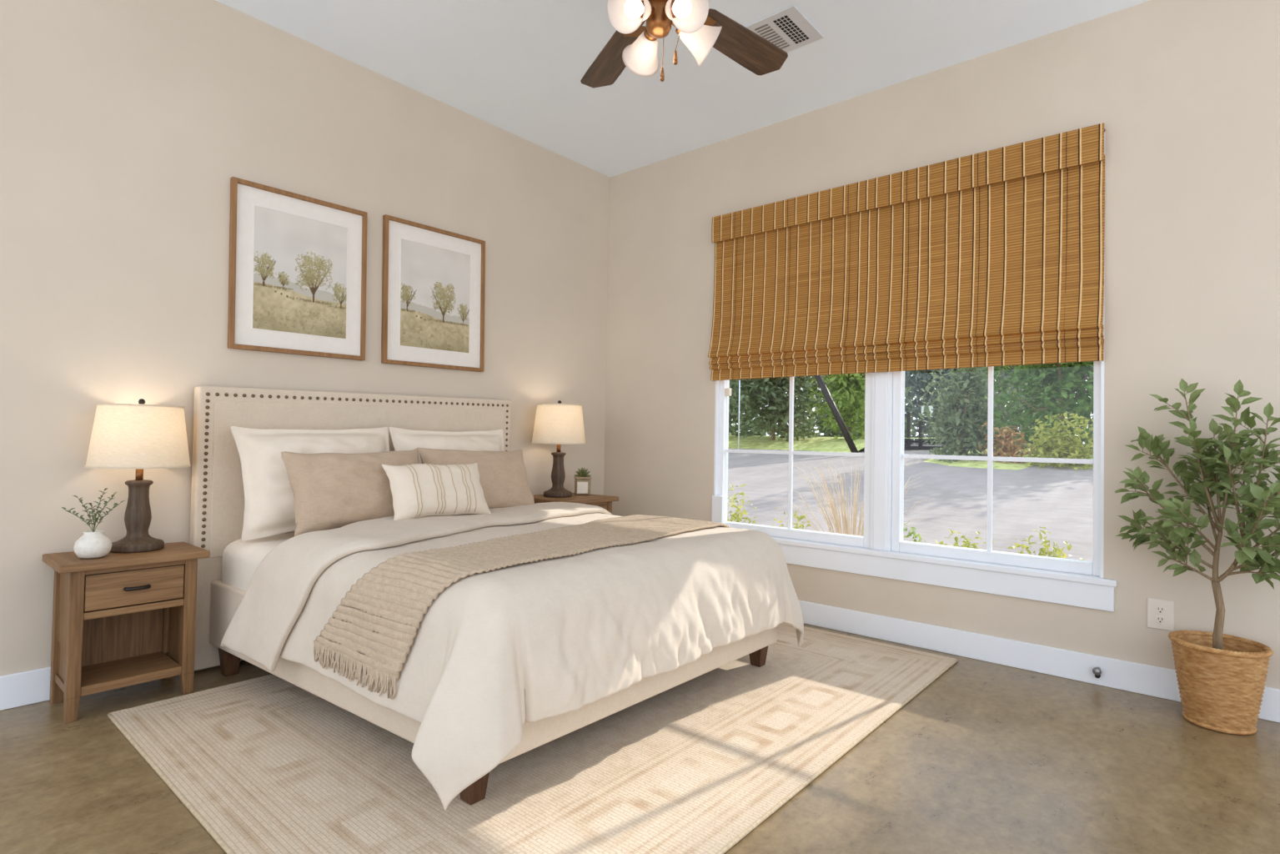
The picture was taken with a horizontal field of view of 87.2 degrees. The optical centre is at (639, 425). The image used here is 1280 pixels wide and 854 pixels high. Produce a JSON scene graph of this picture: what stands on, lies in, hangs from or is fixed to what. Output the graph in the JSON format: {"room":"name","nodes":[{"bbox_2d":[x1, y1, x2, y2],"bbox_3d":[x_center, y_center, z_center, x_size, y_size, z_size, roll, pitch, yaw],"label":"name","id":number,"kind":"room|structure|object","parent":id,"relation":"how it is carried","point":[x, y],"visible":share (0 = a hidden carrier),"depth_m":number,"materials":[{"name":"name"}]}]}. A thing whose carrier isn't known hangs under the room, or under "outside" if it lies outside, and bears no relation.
{"room":"bedroom","nodes":[
{"label":"bedroom","id":0,"kind":"room"},
{"bbox_2d":[0,0,609,676],"bbox_3d":[-1.952,-0.424,3.154,0.140,3.023,5.340,0,-2,41],"label":"wall","id":1,"kind":"structure","parent":0,"point":[126,126],"depth_m":2.98,"materials":[{"name":"paint"}]},
{"bbox_2d":[0,666,50,710],"bbox_3d":[-1.970,1.021,3.016,0.014,0.128,5.186,0,-2,41],"label":"baseboard","id":2,"kind":"structure","parent":1,"relation":"attached to","point":[28,687],"depth_m":2.56,"materials":[{"name":"white paint"}]},
{"bbox_2d":[227,176,367,360],"bbox_3d":[-1.678,-0.745,3.342,0.030,0.804,0.666,0,-1,41],"label":"framed print","id":3,"kind":"object","parent":1,"relation":"attached to","point":[298,265],"visible":1,"depth_m":3.32,"materials":[{"name":"beige paper"}]},
{"bbox_2d":[381,214,485,371],"bbox_3d":[-1.185,-0.740,3.918,0.030,0.828,0.682,0,-1,41],"label":"framed print","id":4,"kind":"object","parent":1,"relation":"attached to","point":[434,278],"visible":1,"depth_m":3.89,"materials":[{"name":"beige paper"}]},
{"bbox_2d":[0,623,1279,853],"bbox_3d":[-0.005,1.149,1.433,5.340,0.120,5.340,0,-2,41],"label":"floor","id":5,"kind":"structure","parent":0,"point":[988,757],"depth_m":2.09,"materials":[{"name":"concrete"}]},
{"bbox_2d":[42,541,210,723],"bbox_3d":[-2.034,0.790,2.661,0.338,0.574,0.470,0,-2,41],"label":"nightstand","id":6,"kind":"object","parent":5,"relation":"on","point":[120,619],"visible":1,"depth_m":2.61,"materials":[{"name":"brown wood"}]},
{"bbox_2d":[73,529,112,558],"bbox_3d":[-2.071,0.450,2.547,0.114,0.099,0.114,0,-2,41],"label":"vase","id":7,"kind":"object","parent":6,"relation":"on","point":[92,544],"visible":0.99,"depth_m":2.51,"materials":[{"name":"white ceramic"}]},
{"bbox_2d":[61,506,93,532],"bbox_3d":[-2.094,0.361,2.507,0.033,0.117,0.097,0,-2,41],"label":"leafy sprig","id":8,"kind":"object","parent":7,"relation":"in","point":[88,523],"visible":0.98,"depth_m":2.51,"materials":[{"name":"green plant"}]},
{"bbox_2d":[72,495,93,531],"bbox_3d":[-2.099,0.342,2.537,0.038,0.158,0.072,0,-2,41],"label":"leafy sprig","id":9,"kind":"object","parent":7,"relation":"in","point":[80,499],"visible":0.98,"depth_m":2.54,"materials":[{"name":"green plant"}]},
{"bbox_2d":[88,502,100,532],"bbox_3d":[-2.056,0.355,2.529,0.048,0.132,0.041,0,-2,41],"label":"leafy sprig","id":10,"kind":"object","parent":7,"relation":"in","point":[90,504],"visible":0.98,"depth_m":2.53,"materials":[{"name":"green plant"}]},
{"bbox_2d":[93,487,107,526],"bbox_3d":[-2.062,0.331,2.566,0.046,0.181,0.033,2,-2,-42],"label":"leafy sprig","id":11,"kind":"object","parent":7,"relation":"in","point":[103,493],"visible":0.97,"depth_m":2.57,"materials":[{"name":"green plant"}]},
{"bbox_2d":[94,491,116,528],"bbox_3d":[-2.062,0.341,2.589,0.036,0.163,0.091,0,-1,31],"label":"leafy sprig","id":12,"kind":"object","parent":7,"relation":"in","point":[114,493],"visible":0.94,"depth_m":2.59,"materials":[{"name":"green plant"}]},
{"bbox_2d":[92,500,125,532],"bbox_3d":[-2.035,0.356,2.579,0.038,0.132,0.098,0,-2,41],"label":"leafy sprig","id":13,"kind":"object","parent":7,"relation":"in","point":[115,504],"visible":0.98,"depth_m":2.57,"materials":[{"name":"green plant"}]},
{"bbox_2d":[80,651,181,696],"bbox_3d":[-2.038,0.975,2.658,0.272,0.033,0.316,0,-2,41],"label":"shelf","id":14,"kind":"object","parent":6,"relation":"attached to","point":[104,674],"depth_m":2.65,"materials":[{"name":"brown wood"}]},
{"bbox_2d":[84,398,190,552],"bbox_3d":[-2.038,0.198,2.739,0.347,0.612,0.347,0,-2,41],"label":"table lamp","id":15,"kind":"object","parent":6,"relation":"on","point":[139,436],"visible":0.99,"depth_m":2.65,"materials":[{"name":"beige fabric"}]},
{"bbox_2d":[107,622,958,853],"bbox_3d":[-0.204,1.107,2.884,2.153,0.013,2.906,0,-2,41],"label":"area rug","id":16,"kind":"object","parent":5,"relation":"on","point":[268,764],"visible":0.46,"depth_m":2.15,"materials":[{"name":"beige carpet"}]},
{"bbox_2d":[189,386,777,805],"bbox_3d":[-0.669,0.464,3.057,1.893,1.289,1.851,0,-2,41],"label":"bed","id":17,"kind":"object","parent":16,"relation":"on","point":[217,512],"visible":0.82,"depth_m":2.97,"materials":[{"name":"fabric"}]},
{"bbox_2d":[221,532,294,591],"bbox_3d":[-0.644,0.648,3.071,1.762,0.251,1.742,0,-2,41],"label":"mattress","id":18,"kind":"object","parent":17,"relation":"on","point":[241,559],"visible":0.1,"depth_m":2.85,"materials":[{"name":"white fabric"}]},
{"bbox_2d":[230,426,389,540],"bbox_3d":[-1.491,0.247,3.163,0.294,0.499,0.748,0,-2,41],"label":"pillow","id":19,"kind":"object","parent":18,"relation":"on","point":[268,494],"visible":0.55,"depth_m":2.94,"materials":[{"name":"white fabric"}]},
{"bbox_2d":[281,448,418,536],"bbox_3d":[-1.267,0.287,3.071,0.260,0.359,0.665,0,-2,41],"label":"pillow","id":20,"kind":"object","parent":18,"relation":"on","point":[331,490],"visible":0.73,"depth_m":2.91,"materials":[{"name":"beige fabric"}]},
{"bbox_2d":[388,426,503,463],"bbox_3d":[-1.016,0.253,3.720,0.298,0.478,0.745,0,-2,41],"label":"pillow","id":21,"kind":"object","parent":18,"relation":"on","point":[402,439],"visible":0.3,"depth_m":3.64,"materials":[{"name":"white fabric"}]},
{"bbox_2d":[220,501,803,810],"bbox_3d":[-0.414,0.718,2.905,1.572,0.594,2.009,0,-2,41],"label":"duvet","id":22,"kind":"object","parent":18,"relation":"on","point":[496,651],"visible":0.79,"depth_m":2.26,"materials":[{"name":"fabric"}]},
{"bbox_2d":[381,462,491,520],"bbox_3d":[-0.949,0.304,3.167,0.179,0.251,0.513,0,-2,41],"label":"lumbar pillow","id":23,"kind":"object","parent":22,"relation":"on","point":[418,490],"visible":0.99,"depth_m":3.09,"materials":[{"name":"beige fabric"}]},
{"bbox_2d":[416,447,534,508],"bbox_3d":[-0.851,0.301,3.591,0.250,0.360,0.675,0,-2,41],"label":"pillow","id":24,"kind":"object","parent":22,"relation":"on","point":[504,481],"visible":0.62,"depth_m":3.57,"materials":[{"name":"beige fabric"}]},
{"bbox_2d":[313,514,731,699],"bbox_3d":[-0.256,0.634,2.769,0.643,0.389,1.877,0,-2,41],"label":"throw blanket","id":25,"kind":"object","parent":22,"relation":"on","point":[373,629],"visible":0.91,"depth_m":2.15,"materials":[{"name":"beige fabric"}]},
{"bbox_2d":[532,491,618,513],"bbox_3d":[-0.483,0.801,4.381,0.440,0.676,0.530,0,-2,41],"label":"nightstand","id":26,"kind":"object","parent":5,"relation":"on","point":[604,501],"visible":0.08,"depth_m":4.31,"materials":[{"name":"brown wood"}]},
{"bbox_2d":[531,400,586,496],"bbox_3d":[-0.530,0.150,4.386,0.354,0.624,0.354,0,-2,41],"label":"table lamp","id":27,"kind":"object","parent":26,"relation":"on","point":[559,424],"visible":1,"depth_m":4.27,"materials":[{"name":"beige fabric"}]},
{"bbox_2d":[573,476,591,495],"bbox_3d":[-0.388,0.406,4.545,0.106,0.122,0.106,1,-1,-11],"label":"plant pot","id":28,"kind":"object","parent":26,"relation":"on","point":[582,484],"visible":1,"depth_m":4.50,"materials":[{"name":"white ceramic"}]},
{"bbox_2d":[573,466,590,476],"bbox_3d":[-0.386,0.320,4.547,0.120,0.070,0.119,0,-2,41],"label":"succulent","id":29,"kind":"object","parent":28,"relation":"on","point":[582,473],"visible":0.94,"depth_m":4.53,"materials":[{"name":"green plant"}]},
{"bbox_2d":[1168,629,1273,735],"bbox_3d":[2.238,0.992,2.600,0.309,0.317,0.309,2,-1,-32],"label":"wicker planter","id":30,"kind":"object","parent":5,"relation":"on","point":[1222,690],"visible":1,"depth_m":2.52,"materials":[{"name":"wicker"}]},
{"bbox_2d":[1114,378,1279,649],"bbox_3d":[2.214,0.367,2.597,0.643,1.122,0.414,0,-2,41],"label":"ficus tree","id":31,"kind":"object","parent":30,"relation":"on","point":[1211,462],"visible":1,"depth_m":2.59,"materials":[{"name":"green plant"}]},
{"bbox_2d":[215,0,1149,177],"bbox_3d":[0.052,-1.993,1.495,5.340,0.120,5.340,0,-2,41],"label":"ceiling","id":32,"kind":"structure","parent":0,"point":[518,67],"depth_m":3.44,"materials":[{"name":"paint"}]},
{"bbox_2d":[580,0,788,88],"bbox_3d":[0.114,-1.545,2.370,1.301,0.738,1.294,0,-2,41],"label":"ceiling fan","id":33,"kind":"object","parent":32,"relation":"hanging from","point":[634,46],"visible":1,"depth_m":2.49,"materials":[{"name":"brown wood"}]},
{"bbox_2d":[745,5,823,52],"bbox_3d":[0.685,-1.882,3.228,0.280,0.009,0.310,0,-2,41],"label":"ceiling vent","id":34,"kind":"object","parent":32,"relation":"in","point":[787,28],"visible":0.91,"depth_m":3.19,"materials":[{"name":"silver metal"}]},
{"bbox_2d":[737,380,740,449],"bbox_3d":[2.526,-0.234,17.128,0.026,1.835,0.026,0,-2,41],"label":"flag pole","id":35,"kind":"object","parent":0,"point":[739,380],"visible":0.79,"depth_m":17.12,"materials":[{"name":"white metal"}]},
{"bbox_2d":[727,435,1093,469],"bbox_3d":[6.076,0.639,20.894,35.000,0.740,13.893,0,-2,41],"label":"grass verge","id":36,"kind":"structure","parent":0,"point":[827,444],"depth_m":17.15,"materials":[{"name":"green plant"}]},
{"bbox_2d":[728,380,770,436],"bbox_3d":[2.331,-1.237,20.922,4.151,4.247,3.992,1,-1,-11],"label":"tree","id":37,"kind":"object","parent":36,"relation":"on","point":[733,417],"visible":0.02,"depth_m":20.92,"materials":[{"name":"green plant"}]},
{"bbox_2d":[728,375,831,441],"bbox_3d":[3.912,-1.164,18.742,3.745,4.070,2.584,1,-1,-14],"label":"tree","id":38,"kind":"object","parent":36,"relation":"on","point":[778,403],"visible":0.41,"depth_m":18.41,"materials":[{"name":"green plant"}]},
{"bbox_2d":[808,372,865,450],"bbox_3d":[5.611,-1.036,17.872,2.074,3.836,2.585,0,-2,41],"label":"tree","id":39,"kind":"object","parent":36,"relation":"on","point":[851,385],"visible":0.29,"depth_m":17.57,"materials":[{"name":"green plant"}]},
{"bbox_2d":[916,366,1003,462],"bbox_3d":[6.421,-0.325,13.510,1.790,2.405,1.630,0,-2,41],"label":"shrub","id":40,"kind":"object","parent":36,"relation":"on","point":[969,419],"visible":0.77,"depth_m":13.37,"materials":[{"name":"green plant"}]},
{"bbox_2d":[978,421,1036,463],"bbox_3d":[6.938,0.376,12.761,0.750,0.900,0.980,1,-1,-14],"label":"shrub","id":41,"kind":"object","parent":36,"relation":"on","point":[1010,441],"visible":0.8,"depth_m":12.72,"materials":[{"name":"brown plant"}]},
{"bbox_2d":[982,361,1093,452],"bbox_3d":[9.068,-1.465,14.294,3.576,4.572,3.501,0,-2,41],"label":"tree","id":42,"kind":"object","parent":36,"relation":"on","point":[1064,379],"visible":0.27,"depth_m":13.98,"materials":[{"name":"green plant"}]},
{"bbox_2d":[1022,411,1093,470],"bbox_3d":[7.604,0.320,11.866,1.395,1.125,1.275,0,-2,41],"label":"shrub","id":43,"kind":"object","parent":36,"relation":"on","point":[1059,449],"visible":0.79,"depth_m":11.82,"materials":[{"name":"green plant"}]},
{"bbox_2d":[728,364,1093,448],"bbox_3d":[13.907,-1.433,27.831,36.820,5.864,15.981,0,-2,41],"label":"woodland edge","id":44,"kind":"object","parent":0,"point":[829,432],"visible":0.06,"depth_m":23.82,"materials":[{"name":"green plant"}]},
{"bbox_2d":[603,0,1279,689],"bbox_3d":[1.766,-0.352,3.393,5.200,3.023,0.140,0,-2,41],"label":"wall","id":45,"kind":"structure","parent":0,"point":[1185,93],"depth_m":3.01,"materials":[{"name":"paint"}]},
{"bbox_2d":[711,495,726,523],"bbox_3d":[0.510,0.569,4.358,0.081,0.225,0.046,0,-2,41],"label":"trim","id":46,"kind":"structure","parent":45,"relation":"attached to","point":[719,502],"depth_m":4.34,"materials":[{"name":"white paint"}]},
{"bbox_2d":[717,372,872,548],"bbox_3d":[0.928,-0.329,4.106,1.030,2.025,0.065,0,-2,41],"label":"window","id":47,"kind":"structure","parent":45,"relation":"in","point":[864,541],"depth_m":4.08,"materials":[{"name":"white plastic"}]},
{"bbox_2d":[870,371,893,551],"bbox_3d":[1.357,-0.329,3.731,0.110,2.025,0.098,0,-2,41],"label":"trim","id":48,"kind":"structure","parent":45,"relation":"attached to","point":[882,382],"depth_m":3.68,"materials":[{"name":"white plastic"}]},
{"bbox_2d":[707,122,1104,381],"bbox_3d":[1.269,-0.823,3.692,2.115,1.066,0.072,0,-2,41],"label":"roman shade","id":49,"kind":"object","parent":45,"relation":"attached to","point":[995,257],"visible":1,"depth_m":3.51,"materials":[{"name":"brown wood"}]},
{"bbox_2d":[713,129,1104,577],"bbox_3d":[1.302,-0.330,3.720,2.100,2.025,0.035,0,-2,41],"label":"trim","id":50,"kind":"structure","parent":45,"relation":"attached to","point":[717,382],"depth_m":3.03,"materials":[{"name":"white paint"}]},
{"bbox_2d":[771,536,1116,587],"bbox_3d":[1.294,0.697,3.712,2.200,0.028,0.132,0,-2,41],"label":"window sill","id":51,"kind":"structure","parent":45,"relation":"attached to","point":[1081,578],"depth_m":3.38,"materials":[{"name":"white paint"}]},
{"bbox_2d":[778,543,1114,612],"bbox_3d":[1.265,0.766,3.678,2.180,0.112,0.018,0,-2,41],"label":"trim","id":52,"kind":"structure","parent":45,"relation":"attached to","point":[1058,591],"depth_m":3.37,"materials":[{"name":"white paint"}]},
{"bbox_2d":[891,361,1100,576],"bbox_3d":[1.768,-0.328,3.388,0.960,2.025,0.065,0,-2,41],"label":"window","id":53,"kind":"structure","parent":45,"relation":"in","point":[988,555],"depth_m":3.37,"materials":[{"name":"white plastic"}]},
{"bbox_2d":[798,599,1279,722],"bbox_3d":[1.690,1.093,3.306,5.200,0.128,0.014,0,-2,41],"label":"baseboard","id":54,"kind":"structure","parent":45,"relation":"attached to","point":[1152,680],"depth_m":3.21,"materials":[{"name":"white paint"}]},
{"bbox_2d":[1092,667,1101,677],"bbox_3d":[2.026,1.095,2.978,0.034,0.052,0.048,0,-2,41],"label":"door stop","id":55,"kind":"object","parent":54,"relation":"attached to","point":[1096,671],"visible":1,"depth_m":2.96,"materials":[{"name":"silver metal"}]},
{"bbox_2d":[1147,597,1174,631],"bbox_3d":[2.219,0.806,2.867,0.090,0.126,0.009,0,-2,41],"label":"wall outlet","id":56,"kind":"object","parent":45,"relation":"attached to","point":[1160,612],"visible":1,"depth_m":2.86,"materials":[{"name":"white plastic"}]},
{"bbox_2d":[1155,605,1164,613],"bbox_3d":[2.217,0.785,2.865,0.033,0.033,0.003,0,-2,41],"label":"receptacle","id":57,"kind":"object","parent":56,"relation":"attached to","point":[1159,609],"depth_m":2.86,"materials":[{"name":"white plastic"}]},
{"bbox_2d":[1155,615,1164,623],"bbox_3d":[2.217,0.828,2.864,0.033,0.033,0.003,0,-2,41],"label":"receptacle","id":58,"kind":"object","parent":56,"relation":"attached to","point":[1159,619],"depth_m":2.86,"materials":[{"name":"white plastic"}]},
{"label":"outside","id":59,"kind":"structure","parent":0,"visible":0},
{"bbox_2d":[727,442,1093,561],"bbox_3d":[8.048,1.188,27.045,60.000,1.376,44.000,0,-2,41],"label":"driveway","id":60,"kind":"structure","parent":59,"point":[1060,500],"depth_m":9.06,"materials":[{"name":"grey concrete"}]},
{"bbox_2d":[727,483,757,523],"bbox_3d":[0.775,0.895,5.489,0.433,0.841,0.473,0,-2,41],"label":"ground cover","id":61,"kind":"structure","parent":60,"relation":"on","point":[733,517],"depth_m":5.49,"materials":[{"name":"green plant"}]},
{"bbox_2d":[772,507,810,529],"bbox_3d":[1.109,0.966,5.145,0.518,0.715,0.455,0,-2,41],"label":"ground cover","id":62,"kind":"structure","parent":60,"relation":"on","point":[801,517],"depth_m":5.11,"materials":[{"name":"green plant"}]},
{"bbox_2d":[813,375,858,452],"bbox_3d":[4.532,-0.361,15.680,1.262,2.237,0.147,0,-2,41],"label":"utility pole","id":63,"kind":"object","parent":60,"relation":"on","point":[819,378],"visible":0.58,"depth_m":15.59,"materials":[{"name":"metal"}]},
{"bbox_2d":[782,456,932,536],"bbox_3d":[1.638,0.750,5.155,1.133,1.000,0.806,0,-2,41],"label":"clump","id":64,"kind":"object","parent":60,"relation":"on","point":[837,524],"visible":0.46,"depth_m":5.19,"materials":[{"name":"beige plant"}]},
{"bbox_2d":[863,523,926,542],"bbox_3d":[1.686,0.948,4.582,0.457,0.725,0.432,1,-1,-14],"label":"ground cover","id":65,"kind":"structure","parent":60,"relation":"on","point":[913,529],"depth_m":4.49,"materials":[{"name":"green plant"}]},
{"bbox_2d":[904,405,963,448],"bbox_3d":[8.242,0.086,20.118,3.000,1.330,0.110,0,-2,41],"label":"gate","id":66,"kind":"object","parent":60,"relation":"on","point":[908,441],"visible":0.37,"depth_m":20.02,"materials":[{"name":"metal"}]},
{"bbox_2d":[904,366,1024,444],"bbox_3d":[13.355,-2.062,29.122,7.903,6.744,5.909,1,-1,-3],"label":"tree","id":67,"kind":"object","parent":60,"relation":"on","point":[915,380],"visible":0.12,"depth_m":28.47,"materials":[{"name":"green plant"}]},
{"bbox_2d":[935,528,994,548],"bbox_3d":[2.027,0.987,4.130,0.447,0.670,0.483,0,-2,41],"label":"ground cover","id":68,"kind":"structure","parent":60,"relation":"on","point":[966,541],"depth_m":4.21,"materials":[{"name":"green plant"}]},
{"bbox_2d":[1008,526,1084,560],"bbox_3d":[2.343,0.944,3.813,0.507,0.718,0.448,0,-2,41],"label":"ground cover","id":69,"kind":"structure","parent":60,"relation":"on","point":[1056,549],"depth_m":3.84,"materials":[{"name":"green plant"}]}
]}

